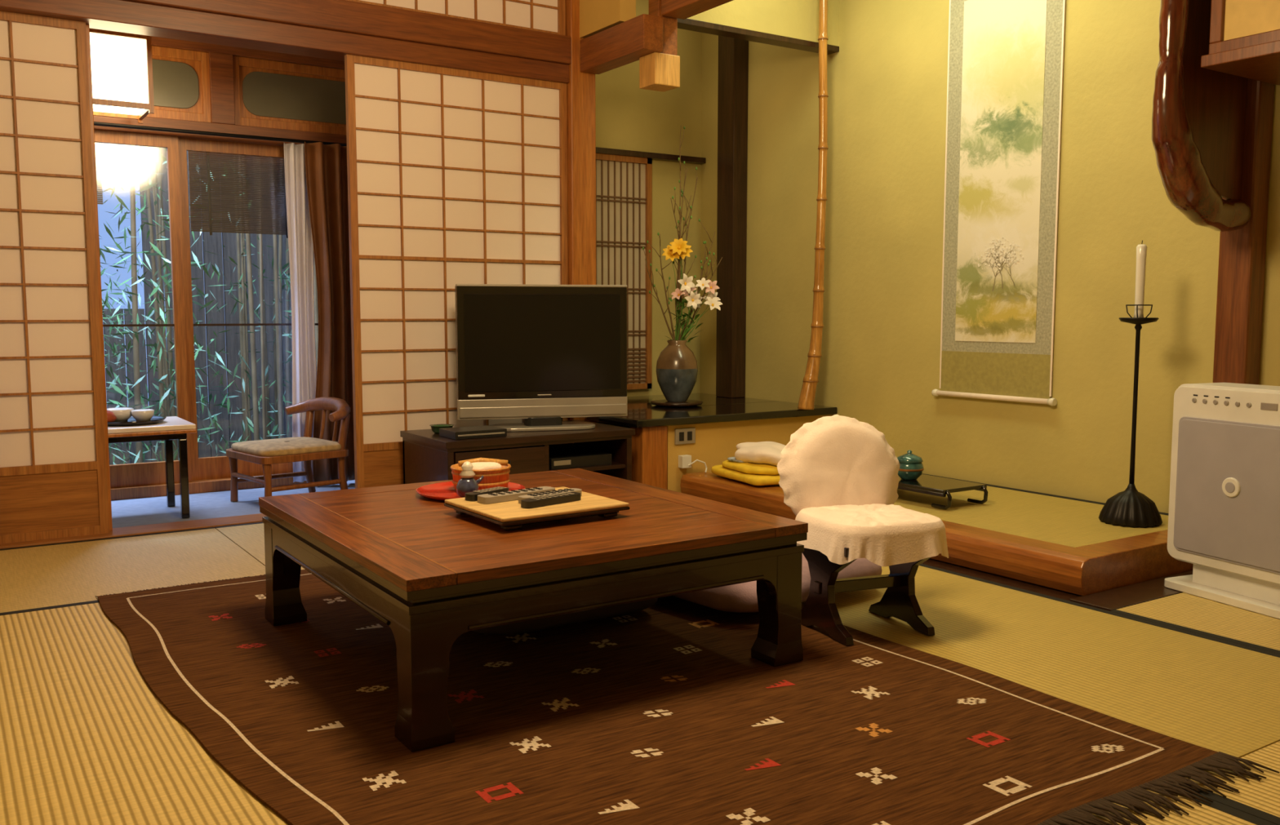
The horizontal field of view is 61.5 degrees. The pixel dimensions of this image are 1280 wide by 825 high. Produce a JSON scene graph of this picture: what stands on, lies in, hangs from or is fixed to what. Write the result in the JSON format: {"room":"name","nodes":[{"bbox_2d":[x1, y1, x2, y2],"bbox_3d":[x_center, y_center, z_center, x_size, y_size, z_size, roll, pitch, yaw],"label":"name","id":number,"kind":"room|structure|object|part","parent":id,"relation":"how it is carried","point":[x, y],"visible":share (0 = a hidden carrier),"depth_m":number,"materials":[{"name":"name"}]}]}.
{"room":"traditional dwelling","nodes":[
{"label":"traditional dwelling","id":0,"kind":"room"},
{"bbox_2d":[111,480,1082,600],"bbox_3d":[-0.081,0.643,2.379,5.200,0.080,6.750,-3,6,-33],"label":"floor","id":1,"kind":"structure","parent":0,"point":[206,505],"depth_m":4.47,"materials":[{"name":"wood"}]},
{"bbox_2d":[0,527,265,615],"bbox_3d":[-2.316,0.540,3.124,2.246,0.012,0.958,-3,6,-33],"label":"mat","id":2,"kind":"object","parent":1,"relation":"on","point":[34,578],"visible":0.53,"depth_m":3.49,"materials":[{"name":"beige wicker"}]},
{"bbox_2d":[0,513,266,549],"bbox_3d":[-1.971,0.455,4.016,3.850,0.018,0.156,-3,6,-33],"label":"threshold","id":3,"kind":"object","parent":1,"relation":"on","point":[251,518],"depth_m":4.08,"materials":[{"name":"brown wood"}]},
{"bbox_2d":[85,24,112,531],"bbox_3d":[-2.001,-0.475,3.958,0.030,1.844,0.042,-3,6,-33],"label":"jamb","id":4,"kind":"object","parent":3,"relation":"on","point":[88,45],"depth_m":3.94,"materials":[{"name":"brown wood"}]},
{"bbox_2d":[0,602,289,824],"bbox_3d":[-0.994,0.612,2.345,0.898,0.012,1.796,-3,6,-33],"label":"mat","id":5,"kind":"object","parent":1,"relation":"on","point":[85,740],"visible":0.23,"depth_m":2.06,"materials":[{"name":"beige wicker"}]},
{"bbox_2d":[107,416,196,518],"bbox_3d":[-2.098,0.233,4.309,0.544,0.379,0.404,-3,6,-33],"label":"side table","id":6,"kind":"object","parent":1,"relation":"on","point":[172,428],"visible":0.51,"depth_m":4.28,"materials":[{"name":"black paint"}]},
{"bbox_2d":[106,407,166,426],"bbox_3d":[-2.046,0.010,4.299,0.280,0.066,0.280,-3,6,-33],"label":"tea set","id":7,"kind":"object","parent":6,"relation":"on","point":[123,416],"visible":0.74,"depth_m":4.26,"materials":[{"name":"white ceramic"}]},
{"bbox_2d":[110,473,355,500],"bbox_3d":[-2.161,0.346,4.891,2.300,0.050,0.120,-3,6,-33],"label":"sill","id":8,"kind":"structure","parent":1,"relation":"on","point":[219,484],"depth_m":4.91,"materials":[{"name":"brown wood"}]},
{"bbox_2d":[93,129,191,488],"bbox_3d":[-2.583,-0.424,4.523,1.250,1.550,0.030,-3,6,-33],"label":"sliding door frame","id":9,"kind":"structure","parent":8,"relation":"on","point":[127,475],"depth_m":4.81,"materials":[{"name":"brown wood"}]},
{"bbox_2d":[94,142,102,204],"bbox_3d":[-2.515,-1.052,4.626,0.360,0.319,0.010,-3,6,-33],"label":"bamboo blind","id":10,"kind":"object","parent":9,"relation":"attached to","point":[98,167],"visible":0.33,"depth_m":4.72,"materials":[{"name":"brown wood"}]},
{"bbox_2d":[177,137,318,480],"bbox_3d":[-1.652,-0.484,5.175,1.035,1.550,0.030,-3,6,-33],"label":"sliding door frame","id":11,"kind":"structure","parent":8,"relation":"on","point":[218,467],"depth_m":4.93,"materials":[{"name":"brown wood"}]},
{"bbox_2d":[187,151,288,238],"bbox_3d":[-1.675,-1.052,5.180,0.930,0.421,0.010,-3,6,-33],"label":"bamboo blind","id":12,"kind":"object","parent":11,"relation":"attached to","point":[210,201],"visible":0.34,"depth_m":5.04,"materials":[{"name":"brown wood"}]},
{"bbox_2d":[214,522,304,569],"bbox_3d":[-0.619,0.437,4.234,1.806,0.012,0.958,-3,6,-33],"label":"mat","id":13,"kind":"object","parent":1,"relation":"on","point":[250,537],"visible":0.12,"depth_m":3.96,"materials":[{"name":"beige wicker"}]},
{"bbox_2d":[226,396,351,502],"bbox_3d":[-1.514,0.167,4.688,0.449,0.446,0.464,-5,7,-43],"label":"wooden chair","id":14,"kind":"object","parent":1,"relation":"on","point":[268,452],"visible":0.96,"depth_m":4.63,"materials":[{"name":"brown wood"}]},
{"bbox_2d":[400,419,635,484],"bbox_3d":[-0.506,0.238,4.522,0.855,0.330,0.493,-3,6,-33],"label":"tv stand","id":15,"kind":"object","parent":1,"relation":"on","point":[603,449],"visible":0.39,"depth_m":4.37,"materials":[{"name":"brown wood"}]},
{"bbox_2d":[429,424,453,434],"bbox_3d":[-0.808,0.068,4.388,0.100,0.032,0.100,-3,6,-33],"label":"ashtray","id":16,"kind":"object","parent":15,"relation":"on","point":[435,428],"visible":0.67,"depth_m":4.36,"materials":[{"name":"ceramic"}]},
{"bbox_2d":[439,425,506,439],"bbox_3d":[-0.664,0.079,4.278,0.220,0.030,0.163,-3,6,-33],"label":"recorder","id":17,"kind":"object","parent":15,"relation":"on","point":[486,431],"visible":1,"depth_m":4.23,"materials":[{"name":"black plastic"}]},
{"bbox_2d":[454,284,626,431],"bbox_3d":[-0.411,-0.235,4.549,0.724,0.606,0.221,-1,5,-15],"label":"television","id":18,"kind":"object","parent":15,"relation":"on","point":[540,355],"visible":0.94,"depth_m":4.51,"materials":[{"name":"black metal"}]},
{"bbox_2d":[630,426,667,489],"bbox_3d":[0.038,0.224,4.777,0.135,0.334,0.105,-3,6,-33],"label":"post","id":19,"kind":"object","parent":1,"relation":"on","point":[649,445],"visible":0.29,"depth_m":4.73,"materials":[{"name":"brown wood"}]},
{"bbox_2d":[586,393,837,428],"bbox_3d":[0.167,-0.023,5.428,1.175,0.035,1.135,-3,6,-33],"label":"shelf top","id":20,"kind":"object","parent":19,"relation":"on","point":[641,413],"visible":0.7,"depth_m":5.12,"materials":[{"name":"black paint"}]},
{"bbox_2d":[642,126,722,407],"bbox_3d":[0.231,-0.722,5.319,0.442,1.375,0.260,-2,6,-17],"label":"flower vase","id":21,"kind":"object","parent":20,"relation":"on","point":[677,369],"visible":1,"depth_m":5.29,"materials":[{"name":"ceramic"}]},
{"bbox_2d":[715,35,748,398],"bbox_3d":[0.497,-1.225,5.802,0.098,2.290,0.140,-3,6,-33],"label":"pillar","id":22,"kind":"structure","parent":20,"relation":"on","point":[733,53],"depth_m":5.77,"materials":[{"name":"brown wood"}]},
{"bbox_2d":[797,0,828,409],"bbox_3d":[0.824,-1.157,5.070,0.152,2.293,0.084,-3,6,-33],"label":"bamboo pole","id":23,"kind":"object","parent":20,"relation":"on","point":[807,395],"visible":1,"depth_m":5.10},
{"bbox_2d":[680,471,1193,595],"bbox_3d":[1.121,0.384,4.227,0.933,0.112,2.015,-3,6,-33],"label":"platform","id":24,"kind":"object","parent":1,"relation":"on","point":[1052,541],"visible":0.44,"depth_m":3.53,"materials":[{"name":"brown wood"}]},
{"bbox_2d":[711,441,785,485],"bbox_3d":[0.541,0.210,4.656,0.358,0.150,0.445,-2,6,-25],"label":"folded yukata","id":25,"kind":"object","parent":24,"relation":"on","point":[755,464],"visible":0.76,"depth_m":4.51,"materials":[{"name":"yellow fabric"}]},
{"bbox_2d":[897,474,987,510],"bbox_3d":[1.079,0.296,4.176,0.240,0.074,0.499,-3,6,-33],"label":"display stand","id":26,"kind":"object","parent":24,"relation":"on","point":[924,484],"visible":0.56,"depth_m":4.03,"materials":[{"name":"black paint"}]},
{"bbox_2d":[897,449,924,479],"bbox_3d":[1.043,0.201,4.167,0.113,0.114,0.113,-3,6,-33],"label":"pot","id":27,"kind":"object","parent":26,"relation":"on","point":[911,466],"visible":0.88,"depth_m":4.13,"materials":[{"name":"teal ceramic"}]},
{"bbox_2d":[1098,240,1162,528],"bbox_3d":[1.689,-0.100,3.664,0.202,0.962,0.198,-3,6,-33],"label":"candle stand","id":28,"kind":"object","parent":24,"relation":"on","point":[1129,508],"visible":1,"depth_m":3.64,"materials":[{"name":"black metal"}]},
{"bbox_2d":[801,564,1279,779],"bbox_3d":[0.665,0.542,3.103,0.908,0.012,2.346,-3,6,-33],"label":"mat","id":29,"kind":"object","parent":1,"relation":"on","point":[1214,694],"visible":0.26,"depth_m":2.58,"materials":[{"name":"beige wicker"}]},
{"bbox_2d":[777,414,948,646],"bbox_3d":[0.596,0.291,2.799,0.410,0.542,0.384,-2,6,-22],"label":"chair","id":30,"kind":"object","parent":29,"relation":"on","point":[838,474],"visible":0.96,"depth_m":2.81,"materials":[{"name":"white fabric"}]},
{"bbox_2d":[1069,570,1192,611],"bbox_3d":[1.687,0.523,3.314,0.990,0.012,0.133,-3,6,-33],"label":"floor strip","id":31,"kind":"object","parent":1,"relation":"on","point":[1120,597],"visible":0.34,"depth_m":3.14,"materials":[{"name":"brown wood"}]},
{"bbox_2d":[1058,789,1277,824],"bbox_3d":[0.746,0.705,1.339,0.898,0.012,1.796,-3,6,-33],"label":"mat","id":32,"kind":"object","parent":1,"relation":"on","point":[1216,813],"visible":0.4,"depth_m":1.76,"materials":[{"name":"beige wicker"}]},
{"bbox_2d":[1110,592,1279,653],"bbox_3d":[2.213,0.599,2.489,0.998,0.012,1.816,-3,6,-33],"label":"mat","id":33,"kind":"object","parent":1,"relation":"on","point":[1183,611],"visible":0.5,"depth_m":2.89,"materials":[{"name":"beige wicker"}]},
{"bbox_2d":[1164,382,1279,619],"bbox_3d":[1.749,0.232,3.063,0.220,0.610,0.440,-2,6,-23],"label":"air purifier","id":34,"kind":"object","parent":33,"relation":"on","point":[1224,516],"visible":1,"depth_m":3.04,"materials":[{"name":"white plastic"}]},
{"bbox_2d":[1187,741,1279,824],"bbox_3d":[1.805,0.702,1.376,0.908,0.012,1.796,-3,6,-33],"label":"mat","id":35,"kind":"object","parent":1,"relation":"on","point":[1260,799],"visible":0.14,"depth_m":1.85,"materials":[{"name":"beige wicker"}]},
{"bbox_2d":[1213,78,1275,384],"bbox_3d":[1.999,-0.830,3.543,0.099,2.660,0.110,-3,6,-33],"label":"pillar","id":36,"kind":"structure","parent":1,"relation":"on","point":[1242,251],"depth_m":3.53,"materials":[{"name":"brown wood"}]},
{"bbox_2d":[1151,0,1251,231],"bbox_3d":[1.761,-1.343,3.321,0.485,1.541,0.127,-3,6,-33],"label":"wood post","id":37,"kind":"object","parent":36,"relation":"attached to","point":[1198,113],"visible":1,"depth_m":3.31,"materials":[{"name":"brown wood"}]},
{"bbox_3d":[-0.242,0.567,2.837,0.898,0.012,1.796,-3,6,-33],"label":"mat","id":38,"kind":"object","parent":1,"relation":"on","visible":0},
{"bbox_2d":[94,568,1279,824],"bbox_3d":[-0.218,0.584,2.519,1.620,0.010,2.520,-3,6,-33],"label":"rug","id":39,"kind":"object","parent":38,"relation":"on","point":[662,713],"visible":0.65,"depth_m":2.10,"materials":[{"name":"fabric"}]},
{"bbox_2d":[258,468,808,751],"bbox_3d":[-0.309,0.403,2.681,0.975,0.327,1.060,-3,6,-33],"label":"table","id":40,"kind":"object","parent":39,"relation":"on","point":[433,574],"visible":0.86,"depth_m":2.33,"materials":[{"name":"brown wood"}]},
{"bbox_2d":[415,481,524,500],"bbox_3d":[-0.455,0.211,2.892,0.290,0.014,0.290,-3,6,-33],"label":"serving tray","id":41,"kind":"object","parent":40,"relation":"on","point":[440,491],"visible":0.45,"depth_m":2.91,"materials":[{"name":"paint"}]},
{"bbox_2d":[456,461,484,497],"bbox_3d":[-0.444,0.172,2.796,0.068,0.092,0.060,0,5,4],"label":"pot","id":42,"kind":"object","parent":41,"relation":"on","point":[467,483],"visible":0.94,"depth_m":2.78,"materials":[{"name":"blue ceramic"}]},
{"bbox_2d":[449,457,511,490],"bbox_3d":[-0.431,0.165,2.915,0.164,0.086,0.164,-3,6,-33],"label":"wooden bowl","id":43,"kind":"object","parent":41,"relation":"on","point":[495,473],"visible":0.78,"depth_m":2.88,"materials":[{"name":"brown wood"}]},
{"bbox_2d":[444,486,630,530],"bbox_3d":[-0.250,0.230,2.590,0.352,0.033,0.316,-3,6,-33],"label":"tray","id":44,"kind":"object","parent":40,"relation":"on","point":[509,515],"visible":0.75,"depth_m":2.50,"materials":[{"name":"brown wood"}]},
{"bbox_2d":[465,486,508,501],"bbox_3d":[-0.375,0.199,2.640,0.035,0.018,0.130,4,7,37],"label":"remote control","id":45,"kind":"object","parent":44,"relation":"on","point":[470,496],"visible":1,"depth_m":2.62,"materials":[{"name":"black plastic"}]},
{"bbox_2d":[477,486,555,503],"bbox_3d":[-0.300,0.200,2.626,0.210,0.018,0.045,-5,7,-41],"label":"remote control","id":46,"kind":"object","parent":44,"relation":"on","point":[497,497],"visible":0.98,"depth_m":2.59,"materials":[{"name":"black plastic"}]},
{"bbox_2d":[518,488,582,503],"bbox_3d":[-0.217,0.202,2.609,0.180,0.018,0.036,-5,7,-43],"label":"remote control","id":47,"kind":"object","parent":44,"relation":"on","point":[571,490],"visible":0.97,"depth_m":2.60,"materials":[{"name":"black plastic"}]},
{"bbox_2d":[520,492,581,508],"bbox_3d":[-0.210,0.207,2.554,0.035,0.018,0.170,5,7,44],"label":"remote control","id":48,"kind":"object","parent":44,"relation":"on","point":[565,497],"visible":1,"depth_m":2.54,"materials":[{"name":"black plastic"}]},
{"bbox_2d":[671,554,882,613],"bbox_3d":[0.326,0.463,3.184,0.660,0.115,0.590,-5,7,-41],"label":"floor cushion","id":49,"kind":"object","parent":39,"relation":"on","point":[742,597],"visible":0.22,"depth_m":2.86,"materials":[{"name":"purple fabric"}]},
{"bbox_2d":[579,0,635,38],"bbox_3d":[-0.144,-1.970,4.685,0.080,0.600,0.340,-3,6,-33],"label":"wall corner header","id":50,"kind":"structure","parent":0,"point":[596,16],"depth_m":4.67,"materials":[{"name":"paint"}]},
{"bbox_2d":[0,11,109,543],"bbox_3d":[-2.429,-0.445,3.631,1.075,1.844,0.030,-3,6,-33],"label":"screen","id":51,"kind":"object","parent":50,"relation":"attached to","point":[53,473],"visible":1,"depth_m":3.83,"materials":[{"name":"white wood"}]},
{"bbox_2d":[0,0,568,83],"bbox_3d":[-1.968,-1.430,3.841,3.855,0.080,0.145,-3,6,-33],"label":"lintel beam","id":52,"kind":"structure","parent":50,"relation":"attached to","point":[116,15],"depth_m":4.12,"materials":[{"name":"brown wood"}]},
{"bbox_2d":[346,0,565,35],"bbox_3d":[-0.874,-1.856,4.484,1.270,0.410,0.030,-3,6,-33],"label":"screen","id":53,"kind":"object","parent":52,"relation":"on","point":[540,15],"visible":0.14,"depth_m":4.67,"materials":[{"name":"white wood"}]},
{"bbox_2d":[123,0,571,64],"bbox_3d":[-1.939,-1.526,3.788,3.855,0.120,0.080,-3,6,-33],"label":"trim nageshi","id":54,"kind":"structure","parent":50,"relation":"attached to","point":[340,15],"depth_m":4.36,"materials":[{"name":"brown wood"}]},
{"bbox_2d":[344,54,568,488],"bbox_3d":[-0.760,-0.541,4.676,1.007,1.844,0.030,-3,6,-33],"label":"screen","id":55,"kind":"object","parent":50,"relation":"attached to","point":[455,176],"visible":0.59,"depth_m":4.57,"materials":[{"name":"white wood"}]},
{"bbox_2d":[564,0,596,422],"bbox_3d":[-0.293,-0.962,4.968,0.130,2.660,0.140,-3,6,-33],"label":"wooden post","id":56,"kind":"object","parent":50,"relation":"attached to","point":[580,88],"depth_m":4.89,"materials":[{"name":"brown wood"}]},
{"bbox_3d":[-0.293,-0.962,4.968,0.130,2.660,0.140,-3,6,-33],"label":"post","id":57,"kind":"part","parent":56,"relation":"part of","materials":[{"name":"brown wood"}]},
{"bbox_2d":[579,13,662,74],"bbox_3d":[-0.087,-1.585,4.650,0.100,0.140,0.520,-3,6,-33],"label":"beam","id":58,"kind":"structure","parent":56,"relation":"attached to","point":[622,44],"depth_m":4.56,"materials":[{"name":"brown wood"}]},
{"bbox_2d":[595,0,702,428],"bbox_3d":[-0.148,-1.011,5.877,1.120,2.730,0.100,-3,6,-33],"label":"wall","id":59,"kind":"structure","parent":0,"point":[628,117],"depth_m":6.00,"materials":[{"name":"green paint"}]},
{"bbox_2d":[595,153,652,390],"bbox_3d":[-0.119,-0.751,5.838,0.420,1.260,0.033,-3,6,-33],"label":"lattice","id":60,"kind":"object","parent":59,"relation":"attached to","point":[624,184],"visible":0.47,"depth_m":5.87,"materials":[{"name":"wood"}]},
{"bbox_2d":[595,146,705,164],"bbox_3d":[-0.106,-1.394,5.777,1.110,0.030,0.048,-3,6,-33],"label":"rail","id":61,"kind":"object","parent":59,"relation":"attached to","point":[661,157],"visible":0.56,"depth_m":5.87,"materials":[{"name":"brown wood"}]},
{"bbox_2d":[666,414,831,493],"bbox_3d":[0.508,0.194,5.099,0.985,0.334,0.100,-3,6,-33],"label":"wall","id":62,"kind":"structure","parent":0,"point":[715,442],"depth_m":4.94,"materials":[{"name":"paint"}]},
{"bbox_2d":[674,427,695,444],"bbox_3d":[0.203,0.106,4.822,0.110,0.070,0.012,-3,6,-33],"label":"wall outlet","id":63,"kind":"object","parent":62,"relation":"attached to","point":[682,436],"visible":1,"depth_m":4.82,"materials":[{"name":"beige plastic"}]},
{"bbox_2d":[678,454,706,473],"bbox_3d":[0.237,0.230,4.822,0.132,0.078,0.052,-1,5,-7],"label":"power adapter","id":64,"kind":"object","parent":62,"relation":"attached to","point":[685,460],"visible":1,"depth_m":4.80,"materials":[{"name":"white plastic"}]},
{"bbox_2d":[687,0,839,46],"bbox_3d":[0.514,-2.009,4.881,1.000,0.560,0.070,-3,6,-33],"label":"wall alcove header","id":65,"kind":"structure","parent":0,"point":[794,19],"depth_m":4.94,"materials":[{"name":"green paint"}]},
{"bbox_2d":[677,18,839,54],"bbox_3d":[0.514,-1.717,4.908,1.000,0.025,0.080,-3,6,-33],"label":"header","id":66,"kind":"object","parent":65,"relation":"attached to","point":[690,24],"visible":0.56,"depth_m":4.88,"materials":[{"name":"brown wood"}]},
{"bbox_2d":[700,0,1279,513],"bbox_3d":[2.119,-0.795,3.547,0.100,2.730,6.500,-3,6,-33],"label":"wall","id":67,"kind":"structure","parent":0,"point":[879,366],"depth_m":4.71,"materials":[{"name":"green paint"}]},
{"bbox_2d":[931,0,1065,406],"bbox_3d":[1.464,-0.972,4.405,0.034,1.858,0.615,-3,6,-33],"label":"scroll","id":68,"kind":"object","parent":67,"relation":"attached to","point":[1006,57],"visible":1,"depth_m":4.40,"materials":[{"name":"white paper"}]},
{"bbox_2d":[1200,0,1279,85],"bbox_3d":[2.212,-1.515,2.776,0.505,1.055,1.225,-3,6,-33],"label":"upper cabinet","id":69,"kind":"object","parent":67,"relation":"attached to","point":[1245,34],"visible":1,"depth_m":3.14,"materials":[{"name":"brown wood"}]},
{"bbox_3d":[-0.096,-2.069,2.058,5.300,0.080,6.850,-3,6,-33],"label":"ceiling","id":70,"kind":"structure","parent":0,"visible":0},
{"bbox_2d":[89,28,154,124],"bbox_3d":[-2.140,-1.716,4.293,0.288,1.035,0.288,-3,6,-33],"label":"hanging lantern","id":71,"kind":"object","parent":70,"relation":"hanging from","point":[122,83],"visible":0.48,"depth_m":4.25,"materials":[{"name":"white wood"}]},
{"bbox_2d":[639,0,679,92],"bbox_3d":[0.083,-1.815,4.525,0.130,0.880,0.120,-3,6,-33],"label":"post","id":72,"kind":"object","parent":70,"relation":"hanging from","point":[658,72],"visible":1,"depth_m":4.52,"materials":[{"name":"brown wood"}]},
{"bbox_3d":[0.661,-1.932,3.676,0.080,0.490,1.950,-3,6,-33],"label":"wall","id":73,"kind":"structure","parent":0,"visible":0},
{"bbox_2d":[661,0,733,19],"bbox_3d":[0.667,-1.633,3.695,0.120,0.110,1.930,-3,6,-33],"label":"lintel","id":74,"kind":"object","parent":73,"relation":"attached to","point":[679,9],"visible":1,"depth_m":4.38,"materials":[{"name":"brown wood"}]},
{"bbox_3d":[-3.590,-0.555,3.882,1.100,2.030,0.090,-3,6,-33],"label":"wall","id":75,"kind":"structure","parent":0,"visible":0},
{"bbox_2d":[93,45,346,146],"bbox_3d":[-2.161,-1.412,4.728,2.300,0.380,0.120,-3,6,-33],"label":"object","id":76,"kind":"structure","parent":75,"relation":"in","point":[214,87],"depth_m":4.91,"materials":[{"name":"brown wood"}]},
{"bbox_3d":[-2.161,-1.258,4.742,2.300,0.070,0.120,-3,6,-33],"label":"trim veranda rail","id":77,"kind":"part","parent":76,"relation":"part of","materials":[{"name":"brown wood"}]},
{"bbox_2d":[93,121,346,146],"bbox_3d":[-1.973,-1.230,4.713,1.980,0.016,0.016,-3,6,-33],"label":"curtain rod","id":78,"kind":"object","parent":76,"relation":"attached to","point":[95,123],"visible":0.47,"depth_m":4.75,"materials":[{"name":"black metal"}]},
{"bbox_2d":[284,142,316,482],"bbox_3d":[-1.584,-0.459,5.066,0.142,1.580,0.042,-3,6,-33],"label":"sheer curtain","id":79,"kind":"object","parent":78,"relation":"hanging from","point":[301,254],"visible":0.77,"depth_m":5.05,"materials":[{"name":"white fabric"}]},
{"bbox_2d":[304,141,355,482],"bbox_3d":[-1.368,-0.463,5.112,0.412,1.580,0.072,-3,6,-33],"label":"curtain","id":80,"kind":"object","parent":78,"relation":"hanging from","point":[326,166],"visible":0.44,"depth_m":5.05,"materials":[{"name":"fabric"}]},
{"label":"outside","id":81,"kind":"structure","parent":0,"visible":0},
{"bbox_2d":[108,404,229,463],"bbox_3d":[-4.479,0.344,8.708,18.000,0.050,8.640,-3,6,-33],"label":"ground","id":82,"kind":"structure","parent":81,"point":[208,404],"depth_m":8.88,"materials":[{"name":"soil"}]},
{"bbox_2d":[102,146,292,465],"bbox_3d":[-3.985,-0.884,7.647,9.790,2.610,0.040,-3,6,-33],"label":"fence","id":83,"kind":"object","parent":82,"relation":"on","point":[213,243],"visible":0.02,"depth_m":8.14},
{"bbox_2d":[95,142,318,465],"bbox_3d":[-2.697,-1.171,6.573,5.189,3.815,2.958,-4,7,-37],"label":"bamboo grove","id":84,"kind":"object","parent":82,"relation":"on","point":[166,388],"visible":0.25,"depth_m":6.37,"materials":[{"name":"green plant"}]},
{"bbox_3d":[-2.422,-1.945,4.524,3.895,0.620,0.090,-3,6,-33],"label":"wall","id":85,"kind":"structure","parent":0,"visible":0},
{"bbox_2d":[151,35,344,70],"bbox_3d":[-2.161,-1.636,4.707,2.300,0.070,0.120,-3,6,-33],"label":"trim","id":86,"kind":"structure","parent":85,"relation":"attached to","point":[156,41],"depth_m":4.89,"materials":[{"name":"brown wood"}]}
]}

